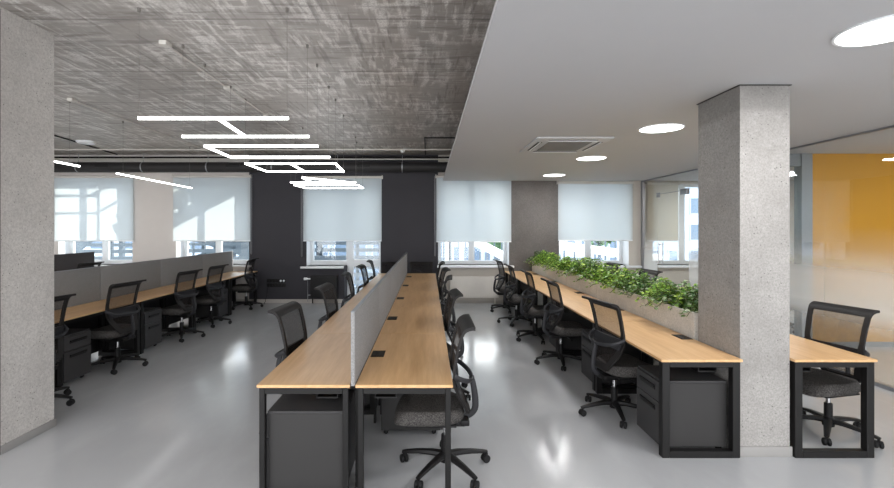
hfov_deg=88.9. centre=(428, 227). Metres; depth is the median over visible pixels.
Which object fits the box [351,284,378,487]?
divider
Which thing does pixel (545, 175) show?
recessed light
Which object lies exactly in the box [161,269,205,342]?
office chair
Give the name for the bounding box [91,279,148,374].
office chair
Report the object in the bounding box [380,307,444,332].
desk
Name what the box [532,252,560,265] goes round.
trailing plant
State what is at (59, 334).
office chair
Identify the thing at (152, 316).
drawer pedestal
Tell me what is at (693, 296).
trailing plant
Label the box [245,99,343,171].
linear pendant
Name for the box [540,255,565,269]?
trailing plant
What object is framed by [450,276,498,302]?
radiator
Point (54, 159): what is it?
conduit pipe
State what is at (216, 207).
roller blind
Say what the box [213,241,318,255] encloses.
stair
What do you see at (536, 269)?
planter box
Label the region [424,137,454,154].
cable
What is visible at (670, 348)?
desk
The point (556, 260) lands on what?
trailing plant
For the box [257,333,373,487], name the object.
desk
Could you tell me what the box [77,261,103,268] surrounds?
office chair
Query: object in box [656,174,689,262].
door
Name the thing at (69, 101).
linear pendant
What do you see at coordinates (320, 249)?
railing
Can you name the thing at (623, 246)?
window
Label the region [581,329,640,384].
drawer pedestal
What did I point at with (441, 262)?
office chair
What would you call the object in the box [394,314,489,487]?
office chair
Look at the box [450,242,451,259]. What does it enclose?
fence post
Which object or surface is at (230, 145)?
linear pendant
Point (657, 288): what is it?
trailing plant
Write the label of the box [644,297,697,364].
planter box
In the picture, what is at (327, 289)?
office chair
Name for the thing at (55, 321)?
desk
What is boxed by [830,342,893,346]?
baseboard
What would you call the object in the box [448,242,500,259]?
building
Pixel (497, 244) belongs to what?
tree
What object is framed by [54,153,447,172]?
ventilation duct
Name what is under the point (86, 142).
ceiling disc
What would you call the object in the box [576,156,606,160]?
recessed light
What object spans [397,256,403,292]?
divider
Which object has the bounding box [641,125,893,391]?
frame
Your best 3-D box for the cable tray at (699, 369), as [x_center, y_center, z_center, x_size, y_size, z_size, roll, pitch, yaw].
[2.167,1.062,4.085,0.140,0.117,1.098,0,0,0]
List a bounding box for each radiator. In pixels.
[304,275,337,302]
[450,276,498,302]
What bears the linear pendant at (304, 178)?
hanging from the ceiling at (399, 73)
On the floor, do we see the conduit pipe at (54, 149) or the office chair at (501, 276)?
the office chair at (501, 276)
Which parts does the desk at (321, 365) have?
leg frame, leg frame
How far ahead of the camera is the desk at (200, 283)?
7.92 m
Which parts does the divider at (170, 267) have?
felt panel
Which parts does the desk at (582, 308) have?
leg frame, leg frame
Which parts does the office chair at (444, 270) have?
backrest, backrest frame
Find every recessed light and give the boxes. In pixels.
[543,174,565,176]
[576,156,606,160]
[638,123,684,132]
[831,14,893,46]
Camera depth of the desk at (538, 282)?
8.49 m
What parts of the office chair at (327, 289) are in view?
backrest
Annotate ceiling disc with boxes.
[75,140,96,144]
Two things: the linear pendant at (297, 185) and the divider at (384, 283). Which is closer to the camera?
the divider at (384, 283)
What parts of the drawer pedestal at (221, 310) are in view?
drawer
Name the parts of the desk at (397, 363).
leg frame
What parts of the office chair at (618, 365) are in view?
backrest frame, backrest, seat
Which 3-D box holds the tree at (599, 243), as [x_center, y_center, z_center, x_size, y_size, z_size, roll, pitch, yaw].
[7.068,2.556,18.984,1.619,6.330,1.470,0,0,0]
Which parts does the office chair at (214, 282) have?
seat, backrest, backrest frame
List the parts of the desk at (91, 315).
leg frame, modesty panel, leg frame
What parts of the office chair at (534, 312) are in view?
backrest frame, backrest, seat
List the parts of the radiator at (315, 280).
panel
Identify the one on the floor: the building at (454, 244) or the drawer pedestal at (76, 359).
the drawer pedestal at (76, 359)
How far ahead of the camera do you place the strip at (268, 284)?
10.43 m
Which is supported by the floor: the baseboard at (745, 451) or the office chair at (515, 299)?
the office chair at (515, 299)
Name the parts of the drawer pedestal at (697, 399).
handle, handle, drawer, drawer, panel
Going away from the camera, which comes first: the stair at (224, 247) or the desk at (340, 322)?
the desk at (340, 322)
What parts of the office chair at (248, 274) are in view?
seat, backrest, backrest frame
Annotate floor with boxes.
[0,300,893,487]
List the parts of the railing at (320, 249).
post, post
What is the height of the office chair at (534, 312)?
1.059 m
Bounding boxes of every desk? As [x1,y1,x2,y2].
[54,300,140,387]
[54,321,56,387]
[104,287,192,353]
[163,278,230,327]
[204,271,257,314]
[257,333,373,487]
[314,307,369,407]
[343,291,377,337]
[355,333,452,487]
[360,281,378,335]
[371,273,404,280]
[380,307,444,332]
[392,291,440,306]
[399,281,437,290]
[404,273,436,280]
[505,271,546,312]
[516,278,567,329]
[534,287,598,351]
[557,300,648,390]
[594,321,742,457]
[790,334,877,457]
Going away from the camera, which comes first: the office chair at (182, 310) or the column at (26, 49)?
the column at (26, 49)
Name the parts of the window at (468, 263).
sill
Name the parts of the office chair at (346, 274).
backrest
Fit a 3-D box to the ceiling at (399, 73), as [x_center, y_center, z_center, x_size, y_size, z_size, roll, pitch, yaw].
[-0.500,-1.780,3.200,19.400,0.200,15.400,0,0,0]
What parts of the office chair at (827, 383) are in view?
seat, backrest, backrest frame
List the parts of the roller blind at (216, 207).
pull chain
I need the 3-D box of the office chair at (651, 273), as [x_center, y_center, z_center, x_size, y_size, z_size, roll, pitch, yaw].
[3.293,1.190,7.128,0.661,1.061,0.660,0,0,13]
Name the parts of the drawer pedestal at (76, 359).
panel, drawer, drawer, handle, handle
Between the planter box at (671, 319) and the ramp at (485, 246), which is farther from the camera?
the ramp at (485, 246)
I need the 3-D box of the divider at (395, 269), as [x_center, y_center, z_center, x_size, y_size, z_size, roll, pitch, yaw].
[-0.474,1.121,6.340,0.026,1.198,1.392,0,0,0]
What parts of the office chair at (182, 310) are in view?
seat, backrest, backrest frame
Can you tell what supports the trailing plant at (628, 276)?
in the planter box at (627, 304)
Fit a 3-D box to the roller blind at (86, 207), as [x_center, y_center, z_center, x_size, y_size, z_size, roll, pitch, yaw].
[-7.645,-0.453,10.398,1.860,1.515,0.085,0,0,0]
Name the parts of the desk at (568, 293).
leg frame, leg frame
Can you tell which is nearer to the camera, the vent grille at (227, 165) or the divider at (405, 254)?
the divider at (405, 254)
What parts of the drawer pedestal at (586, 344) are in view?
drawer, drawer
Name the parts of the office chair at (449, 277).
backrest frame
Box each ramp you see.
[474,242,502,259]
[559,241,661,259]
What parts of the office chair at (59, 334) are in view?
backrest, backrest frame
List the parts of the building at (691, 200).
pane, pane, pane, pane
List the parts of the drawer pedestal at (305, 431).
drawer, drawer, panel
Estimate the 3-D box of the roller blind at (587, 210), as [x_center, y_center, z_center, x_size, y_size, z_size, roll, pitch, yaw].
[3.810,-0.393,10.398,1.750,1.375,0.085,0,0,0]
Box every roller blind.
[54,175,135,240]
[171,174,251,252]
[301,175,382,256]
[434,174,510,255]
[556,181,633,240]
[645,181,679,240]
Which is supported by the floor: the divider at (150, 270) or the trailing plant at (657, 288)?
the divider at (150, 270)
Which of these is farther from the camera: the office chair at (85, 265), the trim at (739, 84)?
the office chair at (85, 265)
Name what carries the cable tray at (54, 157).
attached to the ceiling at (399, 73)
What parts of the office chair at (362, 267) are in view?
backrest frame, backrest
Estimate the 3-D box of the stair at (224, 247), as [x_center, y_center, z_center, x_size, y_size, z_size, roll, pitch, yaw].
[-5.800,2.845,13.085,3.308,5.751,1.030,0,0,0]
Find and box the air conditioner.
[520,137,614,152]
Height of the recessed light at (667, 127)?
0.008 m
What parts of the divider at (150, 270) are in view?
felt panel, edge trim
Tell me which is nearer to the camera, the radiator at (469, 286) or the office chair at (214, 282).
the office chair at (214, 282)
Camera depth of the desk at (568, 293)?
6.87 m
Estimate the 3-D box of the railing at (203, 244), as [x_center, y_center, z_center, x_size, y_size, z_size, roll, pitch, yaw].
[-5.650,2.945,12.240,2.520,5.550,0.120,0,0,0]
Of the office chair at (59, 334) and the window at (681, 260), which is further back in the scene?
the window at (681, 260)
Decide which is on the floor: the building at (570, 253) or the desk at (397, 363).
the desk at (397, 363)
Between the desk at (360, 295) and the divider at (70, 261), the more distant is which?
the divider at (70, 261)
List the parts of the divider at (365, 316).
support post, felt panel, edge trim, support post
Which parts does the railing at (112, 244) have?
post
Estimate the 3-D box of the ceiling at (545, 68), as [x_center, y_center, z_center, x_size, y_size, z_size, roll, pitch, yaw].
[4.665,-1.097,2.960,8.670,0.035,14.920,0,0,0]
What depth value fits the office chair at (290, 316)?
3.83 m
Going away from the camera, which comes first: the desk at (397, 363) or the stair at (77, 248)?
the desk at (397, 363)
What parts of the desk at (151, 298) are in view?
leg frame, modesty panel, leg frame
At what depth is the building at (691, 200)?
24.20 m
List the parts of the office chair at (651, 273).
backrest, backrest frame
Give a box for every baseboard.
[0,418,56,454]
[232,299,342,302]
[440,300,508,302]
[726,437,791,456]
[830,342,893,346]
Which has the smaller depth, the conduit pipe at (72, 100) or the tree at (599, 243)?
the conduit pipe at (72, 100)
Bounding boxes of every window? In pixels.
[58,241,131,266]
[176,241,247,266]
[300,241,380,294]
[437,242,513,267]
[559,241,641,267]
[650,184,697,267]
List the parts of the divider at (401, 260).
felt panel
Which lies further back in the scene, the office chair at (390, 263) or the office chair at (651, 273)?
the office chair at (390, 263)
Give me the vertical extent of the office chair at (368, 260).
1.061 m
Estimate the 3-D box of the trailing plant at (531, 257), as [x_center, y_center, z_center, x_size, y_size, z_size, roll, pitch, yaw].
[2.495,0.658,10.076,0.698,0.326,0.735,0,0,0]
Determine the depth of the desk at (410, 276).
9.01 m
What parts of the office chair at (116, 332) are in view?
seat, backrest, backrest frame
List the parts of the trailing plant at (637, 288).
stem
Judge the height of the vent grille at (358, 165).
0.070 m
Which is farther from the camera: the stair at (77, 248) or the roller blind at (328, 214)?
the stair at (77, 248)
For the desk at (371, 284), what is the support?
on the floor
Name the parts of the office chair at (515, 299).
backrest frame, backrest, seat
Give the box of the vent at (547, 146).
[537,142,591,150]
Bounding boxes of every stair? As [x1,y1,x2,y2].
[76,241,124,255]
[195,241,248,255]
[198,241,248,254]
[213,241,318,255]
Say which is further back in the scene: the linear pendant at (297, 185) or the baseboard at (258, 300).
the baseboard at (258, 300)
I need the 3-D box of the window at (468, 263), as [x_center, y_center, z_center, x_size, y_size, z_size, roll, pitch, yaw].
[1.075,-0.107,10.595,1.750,2.025,0.530,0,0,0]
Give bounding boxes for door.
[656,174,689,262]
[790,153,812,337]
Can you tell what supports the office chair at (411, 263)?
on the floor
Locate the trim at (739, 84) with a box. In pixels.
[696,84,791,104]
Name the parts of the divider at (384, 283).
edge trim, felt panel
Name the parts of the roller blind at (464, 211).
pull chain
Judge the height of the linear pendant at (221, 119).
0.852 m
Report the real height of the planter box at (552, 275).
0.967 m
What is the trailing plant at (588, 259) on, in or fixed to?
in the planter box at (580, 285)
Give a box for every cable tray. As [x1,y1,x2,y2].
[54,157,448,157]
[317,394,339,397]
[375,394,396,397]
[690,367,715,371]
[803,367,810,371]
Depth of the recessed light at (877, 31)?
2.52 m
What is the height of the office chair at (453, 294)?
1.059 m
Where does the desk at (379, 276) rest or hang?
on the floor
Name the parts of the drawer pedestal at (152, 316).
panel, drawer, drawer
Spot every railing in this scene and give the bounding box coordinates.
[76,241,131,259]
[189,241,248,259]
[314,241,378,292]
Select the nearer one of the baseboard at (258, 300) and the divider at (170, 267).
the divider at (170, 267)
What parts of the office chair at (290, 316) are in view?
backrest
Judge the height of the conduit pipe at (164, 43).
0.040 m
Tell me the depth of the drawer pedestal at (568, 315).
6.28 m
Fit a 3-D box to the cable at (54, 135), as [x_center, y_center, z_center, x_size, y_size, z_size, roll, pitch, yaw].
[-6.875,-1.665,9.150,0.028,0.028,2.326,0,0,-9]
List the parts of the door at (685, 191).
handle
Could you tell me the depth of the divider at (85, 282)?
5.79 m
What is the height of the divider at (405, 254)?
1.198 m
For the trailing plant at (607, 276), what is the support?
in the planter box at (627, 304)
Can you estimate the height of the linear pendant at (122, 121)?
0.852 m
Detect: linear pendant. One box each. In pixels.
[54,101,79,166]
[116,121,191,188]
[137,7,308,137]
[204,64,329,157]
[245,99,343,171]
[290,127,355,182]
[294,142,363,188]
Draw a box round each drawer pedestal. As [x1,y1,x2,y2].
[62,329,90,385]
[109,308,161,349]
[196,288,227,317]
[267,389,354,487]
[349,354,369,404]
[381,394,442,433]
[549,308,591,348]
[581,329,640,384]
[637,365,726,447]
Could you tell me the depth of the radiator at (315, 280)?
10.35 m
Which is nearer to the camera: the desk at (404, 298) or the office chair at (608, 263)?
the desk at (404, 298)
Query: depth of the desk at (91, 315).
5.83 m
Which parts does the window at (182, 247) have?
sill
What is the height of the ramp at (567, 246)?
5.379 m
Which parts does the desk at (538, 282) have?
leg frame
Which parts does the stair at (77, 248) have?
support post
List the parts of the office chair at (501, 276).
backrest frame, backrest, seat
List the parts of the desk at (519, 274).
leg frame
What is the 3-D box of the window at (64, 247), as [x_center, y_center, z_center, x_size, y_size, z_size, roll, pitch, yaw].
[-7.650,-0.128,10.615,1.820,2.045,0.490,0,0,0]
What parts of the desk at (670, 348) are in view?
leg frame, leg frame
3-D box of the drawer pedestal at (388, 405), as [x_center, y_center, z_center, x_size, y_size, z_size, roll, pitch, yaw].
[-0.129,1.444,3.960,0.523,0.551,0.400,0,0,0]
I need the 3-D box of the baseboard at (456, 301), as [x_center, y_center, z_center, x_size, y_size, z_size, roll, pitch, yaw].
[1.875,1.690,10.442,5.950,0.060,0.014,0,0,0]
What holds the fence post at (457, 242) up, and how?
on the ground
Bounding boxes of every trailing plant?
[523,250,550,263]
[528,250,553,265]
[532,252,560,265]
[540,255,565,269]
[544,256,573,270]
[551,255,579,273]
[558,256,599,276]
[559,257,603,280]
[573,261,618,281]
[585,265,640,289]
[602,269,654,294]
[609,271,678,297]
[635,277,697,311]
[640,280,697,316]
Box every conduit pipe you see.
[54,149,451,149]
[54,159,448,159]
[67,98,198,147]
[159,40,311,147]
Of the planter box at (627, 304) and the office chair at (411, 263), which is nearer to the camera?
the planter box at (627, 304)
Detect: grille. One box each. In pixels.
[95,164,108,166]
[226,164,238,166]
[357,164,369,166]
[452,276,497,276]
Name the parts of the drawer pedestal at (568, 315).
drawer, panel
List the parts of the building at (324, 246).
pane, pane, pane, pane, pane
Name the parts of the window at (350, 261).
sill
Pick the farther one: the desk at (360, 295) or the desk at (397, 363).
the desk at (360, 295)
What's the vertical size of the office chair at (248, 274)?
1.061 m
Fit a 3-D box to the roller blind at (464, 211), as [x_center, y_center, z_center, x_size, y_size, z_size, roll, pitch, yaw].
[1.024,-0.288,10.398,1.781,1.864,0.085,0,0,0]
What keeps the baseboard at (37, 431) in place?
attached to the column at (26, 49)
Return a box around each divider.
[54,252,93,271]
[54,266,99,309]
[100,259,160,349]
[161,254,202,326]
[203,251,232,277]
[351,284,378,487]
[377,270,390,404]
[390,262,398,307]
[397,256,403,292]
[403,252,406,281]
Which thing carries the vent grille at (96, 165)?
attached to the ventilation duct
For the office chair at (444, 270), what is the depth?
7.48 m
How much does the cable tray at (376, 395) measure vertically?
0.117 m
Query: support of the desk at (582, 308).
on the floor
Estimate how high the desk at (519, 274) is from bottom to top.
0.746 m
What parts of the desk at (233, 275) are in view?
leg frame, leg frame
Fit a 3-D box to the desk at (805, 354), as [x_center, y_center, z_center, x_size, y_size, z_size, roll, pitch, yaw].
[3.037,1.347,4.085,0.617,0.746,1.398,0,0,0]
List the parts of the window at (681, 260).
sill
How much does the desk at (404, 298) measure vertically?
0.746 m
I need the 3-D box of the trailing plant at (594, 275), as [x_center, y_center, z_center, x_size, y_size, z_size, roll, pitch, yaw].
[2.499,0.658,6.660,0.572,0.326,0.760,0,0,-19]
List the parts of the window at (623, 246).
sill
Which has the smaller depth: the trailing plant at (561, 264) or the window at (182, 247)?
the trailing plant at (561, 264)
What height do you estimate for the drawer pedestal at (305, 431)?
0.551 m
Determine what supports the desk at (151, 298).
on the floor
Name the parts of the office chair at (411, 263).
backrest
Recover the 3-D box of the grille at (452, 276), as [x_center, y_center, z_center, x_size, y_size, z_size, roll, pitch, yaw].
[1.045,1.114,10.383,1.110,0.012,0.074,0,0,0]
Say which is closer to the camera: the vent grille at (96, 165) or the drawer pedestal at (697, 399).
the drawer pedestal at (697, 399)
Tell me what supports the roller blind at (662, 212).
attached to the window at (681, 260)
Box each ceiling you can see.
[0,0,495,154]
[443,0,893,180]
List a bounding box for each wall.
[54,155,793,302]
[813,154,893,341]
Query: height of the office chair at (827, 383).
1.059 m
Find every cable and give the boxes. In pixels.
[54,135,117,154]
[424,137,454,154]
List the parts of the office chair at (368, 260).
backrest frame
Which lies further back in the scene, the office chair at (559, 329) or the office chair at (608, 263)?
the office chair at (608, 263)
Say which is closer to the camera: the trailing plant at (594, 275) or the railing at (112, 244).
the trailing plant at (594, 275)
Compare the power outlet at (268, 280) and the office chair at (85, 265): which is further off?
the power outlet at (268, 280)
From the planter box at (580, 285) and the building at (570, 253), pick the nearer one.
the planter box at (580, 285)
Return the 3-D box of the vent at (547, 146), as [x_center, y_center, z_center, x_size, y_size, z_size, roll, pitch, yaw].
[1.745,-1.053,5.900,0.540,0.008,0.600,0,0,0]
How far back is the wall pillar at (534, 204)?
10.45 m
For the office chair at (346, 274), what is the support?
on the floor
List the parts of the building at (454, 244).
pane, pane, pane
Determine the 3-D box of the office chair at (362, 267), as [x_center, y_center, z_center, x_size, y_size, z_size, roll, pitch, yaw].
[-1.008,1.190,8.046,0.661,1.061,0.660,0,0,21]
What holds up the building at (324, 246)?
on the ground
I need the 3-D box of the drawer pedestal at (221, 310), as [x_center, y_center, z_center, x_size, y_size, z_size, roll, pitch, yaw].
[-4.163,1.444,8.685,0.523,0.551,0.400,0,0,0]
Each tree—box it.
[488,242,500,259]
[583,241,613,259]
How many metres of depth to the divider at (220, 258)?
9.66 m
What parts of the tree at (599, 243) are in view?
crown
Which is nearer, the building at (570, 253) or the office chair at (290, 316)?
the office chair at (290, 316)
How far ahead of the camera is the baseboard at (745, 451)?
3.42 m
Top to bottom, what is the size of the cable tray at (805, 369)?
0.117 m
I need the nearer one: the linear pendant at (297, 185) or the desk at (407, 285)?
the desk at (407, 285)
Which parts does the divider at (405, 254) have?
felt panel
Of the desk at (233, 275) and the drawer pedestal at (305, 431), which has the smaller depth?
the drawer pedestal at (305, 431)
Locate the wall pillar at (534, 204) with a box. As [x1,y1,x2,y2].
[509,181,558,294]
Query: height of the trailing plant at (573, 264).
0.357 m
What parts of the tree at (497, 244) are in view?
crown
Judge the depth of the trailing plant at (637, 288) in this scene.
5.27 m
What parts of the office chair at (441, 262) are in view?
backrest frame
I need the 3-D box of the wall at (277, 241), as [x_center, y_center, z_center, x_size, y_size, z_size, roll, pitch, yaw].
[-0.500,0.020,10.675,19.000,3.400,0.450,0,0,0]
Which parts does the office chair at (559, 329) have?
backrest frame, backrest, seat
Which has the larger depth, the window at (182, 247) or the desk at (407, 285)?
the window at (182, 247)
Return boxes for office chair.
[54,293,75,405]
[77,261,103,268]
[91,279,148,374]
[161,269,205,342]
[196,264,231,327]
[232,258,262,309]
[267,301,306,366]
[314,282,337,328]
[341,271,354,307]
[356,264,384,322]
[367,259,390,309]
[381,262,395,272]
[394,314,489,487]
[410,262,432,272]
[437,261,446,314]
[438,267,453,334]
[441,275,463,353]
[443,288,470,400]
[490,259,522,313]
[497,263,531,326]
[516,269,549,344]
[534,278,587,370]
[578,296,650,428]
[605,262,622,272]
[638,269,662,286]
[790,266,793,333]
[803,301,884,448]
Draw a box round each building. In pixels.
[83,241,238,255]
[314,241,444,292]
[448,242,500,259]
[559,241,617,259]
[653,188,697,259]
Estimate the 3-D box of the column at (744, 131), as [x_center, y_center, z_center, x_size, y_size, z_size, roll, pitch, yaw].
[2.535,0.320,3.695,0.374,2.800,0.530,0,0,0]
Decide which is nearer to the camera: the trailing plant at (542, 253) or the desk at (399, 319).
the desk at (399, 319)
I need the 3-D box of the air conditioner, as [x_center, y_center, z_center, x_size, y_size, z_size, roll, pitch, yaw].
[1.745,-1.063,5.900,0.920,0.031,1.060,0,0,0]
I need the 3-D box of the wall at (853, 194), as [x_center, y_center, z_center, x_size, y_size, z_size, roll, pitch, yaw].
[7.280,0.320,6.660,3.440,2.800,0.120,0,0,0]
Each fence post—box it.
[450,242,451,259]
[457,242,458,259]
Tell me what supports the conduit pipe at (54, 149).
attached to the ceiling at (399, 73)
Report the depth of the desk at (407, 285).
7.62 m
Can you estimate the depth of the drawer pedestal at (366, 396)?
4.30 m
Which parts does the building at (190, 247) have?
pane, pane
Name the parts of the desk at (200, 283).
modesty panel, leg frame, leg frame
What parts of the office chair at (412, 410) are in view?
seat, backrest, backrest frame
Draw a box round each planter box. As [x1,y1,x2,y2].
[532,262,544,304]
[545,265,565,307]
[566,273,596,297]
[597,282,646,360]
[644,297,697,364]
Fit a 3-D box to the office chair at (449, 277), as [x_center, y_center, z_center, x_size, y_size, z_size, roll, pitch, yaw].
[0.124,1.189,6.195,0.704,1.059,0.664,0,0,3]
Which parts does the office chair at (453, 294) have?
seat, backrest, backrest frame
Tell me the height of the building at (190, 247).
9.000 m
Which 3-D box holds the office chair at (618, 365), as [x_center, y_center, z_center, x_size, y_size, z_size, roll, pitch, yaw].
[1.730,1.189,4.227,0.704,1.059,0.664,0,0,-11]
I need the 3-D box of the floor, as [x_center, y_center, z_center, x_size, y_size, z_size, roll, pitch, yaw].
[-0.500,1.770,3.200,19.400,0.100,15.400,0,0,0]
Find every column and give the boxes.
[0,7,53,445]
[698,86,789,445]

